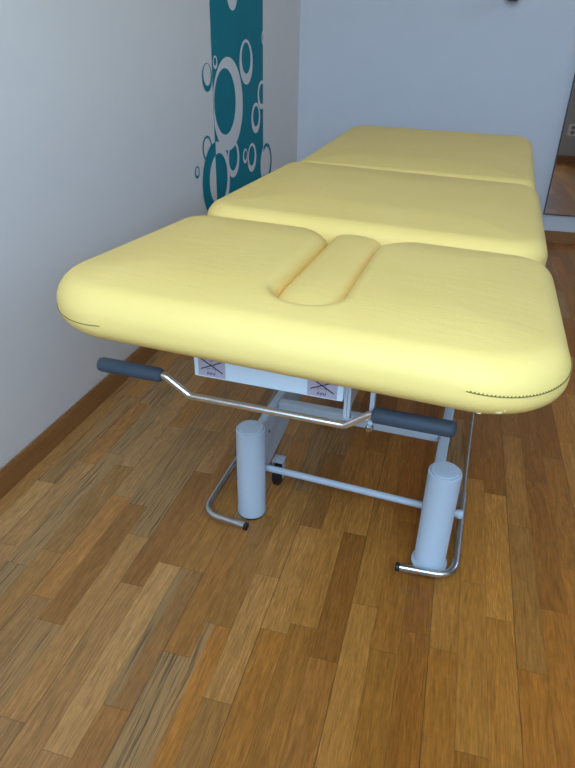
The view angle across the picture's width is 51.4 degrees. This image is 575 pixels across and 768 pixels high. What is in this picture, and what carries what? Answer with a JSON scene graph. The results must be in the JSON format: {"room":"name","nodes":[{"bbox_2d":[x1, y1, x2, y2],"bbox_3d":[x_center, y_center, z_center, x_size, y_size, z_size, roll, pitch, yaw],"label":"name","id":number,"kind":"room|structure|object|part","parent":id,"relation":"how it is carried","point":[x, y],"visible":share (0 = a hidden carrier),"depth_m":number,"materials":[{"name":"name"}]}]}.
{"room":"examination room","nodes":[
{"label":"examination room","id":0,"kind":"room"},
{"bbox_2d":[0,0,300,468],"bbox_3d":[-0.519,-1.284,1.349,0.120,2.750,4.240,9,30,13],"label":"wall","id":1,"kind":"structure","parent":0,"point":[107,112],"depth_m":1.55,"materials":[{"name":"paint"}]},
{"bbox_2d":[0,346,158,499],"bbox_3d":[-0.478,-0.105,1.995,0.014,0.062,4.000,9,30,13],"label":"baseboard","id":2,"kind":"structure","parent":1,"relation":"attached to","point":[17,468],"depth_m":1.59,"materials":[{"name":"brown wood"}]},
{"bbox_2d":[195,0,271,209],"bbox_3d":[-0.192,-1.872,2.096,0.003,2.448,0.968,9,30,13],"label":"wall mural","id":3,"kind":"object","parent":1,"relation":"attached to","point":[236,26],"visible":0.97,"depth_m":2.46,"materials":[{"name":"teal plastic"}]},
{"bbox_3d":[-0.183,-1.889,2.128,0.001,2.448,0.620,9,30,13],"label":"teal panel","id":4,"kind":"part","parent":3,"relation":"part of","materials":[{"name":"plastic"}]},
{"bbox_2d":[0,242,574,767],"bbox_3d":[1.118,0.200,1.659,3.570,0.080,4.240,9,30,13],"label":"floor","id":5,"kind":"structure","parent":0,"point":[140,628],"depth_m":1.16,"materials":[{"name":"brown wood"}]},
{"bbox_2d":[57,125,572,577],"bbox_3d":[0.261,-0.217,1.592,0.677,0.680,1.852,10,31,15],"label":"table","id":6,"kind":"object","parent":5,"relation":"on","point":[404,263],"visible":1,"depth_m":0.86,"materials":[{"name":"yellow leather"}]},
{"bbox_3d":[-0.141,0.237,1.402,0.097,0.030,0.283,-1,30,-4],"label":"foot rail","id":7,"kind":"part","parent":6,"relation":"part of","materials":[{"name":"metal"}]},
{"bbox_3d":[0.014,-0.040,1.821,0.011,0.070,0.800,10,31,16],"label":"rail rod","id":8,"kind":"part","parent":6,"relation":"part of","materials":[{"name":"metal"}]},
{"bbox_2d":[57,215,570,413],"bbox_3d":[0.052,-0.144,0.894,0.676,0.105,0.494,10,31,15],"label":"cushion","id":9,"kind":"object","parent":6,"relation":"on","point":[477,328],"depth_m":0.73,"materials":[{"name":"yellow leather"}]},
{"bbox_3d":[0.089,0.002,0.850,0.007,0.133,0.012,10,31,15],"label":"support post","id":10,"kind":"part","parent":6,"relation":"part of","materials":[{"name":"white metal"}]},
{"bbox_3d":[0.120,-0.056,0.935,0.005,0.118,0.236,10,31,15],"label":"plate","id":11,"kind":"part","parent":6,"relation":"part of","materials":[{"name":"white metal"}]},
{"bbox_3d":[0.122,0.008,0.840,0.007,0.133,0.012,10,31,15],"label":"support post","id":12,"kind":"part","parent":6,"relation":"part of","materials":[{"name":"white metal"}]},
{"bbox_2d":[207,162,547,265],"bbox_3d":[0.224,-0.395,1.347,0.666,0.096,0.596,10,31,15],"label":"cushion","id":13,"kind":"object","parent":6,"relation":"on","point":[386,207],"depth_m":1.19,"materials":[{"name":"yellow leather"}]},
{"bbox_2d":[300,125,535,190],"bbox_3d":[0.439,-0.718,1.905,0.656,0.110,0.758,10,31,15],"label":"cushion","id":14,"kind":"object","parent":6,"relation":"on","point":[478,156],"depth_m":1.77,"materials":[{"name":"yellow leather"}]},
{"bbox_3d":[0.346,0.327,1.262,0.101,0.030,0.291,24,37,34],"label":"foot rail","id":15,"kind":"part","parent":6,"relation":"part of","materials":[{"name":"metal"}]},
{"bbox_3d":[0.524,0.051,1.678,0.011,0.070,0.800,10,31,15],"label":"rail rod","id":16,"kind":"part","parent":6,"relation":"part of","materials":[{"name":"metal"}]},
{"bbox_2d":[297,0,574,232],"bbox_3d":[1.693,-2.001,2.695,3.330,2.750,0.120,9,30,13],"label":"wall","id":17,"kind":"structure","parent":0,"point":[500,67],"depth_m":3.12,"materials":[{"name":"paint"}]},
{"bbox_2d":[543,74,574,216],"bbox_3d":[1.739,-1.706,2.765,0.646,1.870,0.016,9,30,13],"label":"wall mirror","id":18,"kind":"object","parent":17,"relation":"attached to","point":[560,200],"visible":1,"depth_m":3.17,"materials":[{"name":"clear glass"}]},
{"bbox_2d":[544,230,574,243],"bbox_3d":[1.658,-0.798,3.299,3.316,0.062,0.014,9,30,13],"label":"baseboard","id":19,"kind":"structure","parent":17,"relation":"attached to","point":[551,236],"depth_m":3.33,"materials":[{"name":"brown wood"}]}
]}

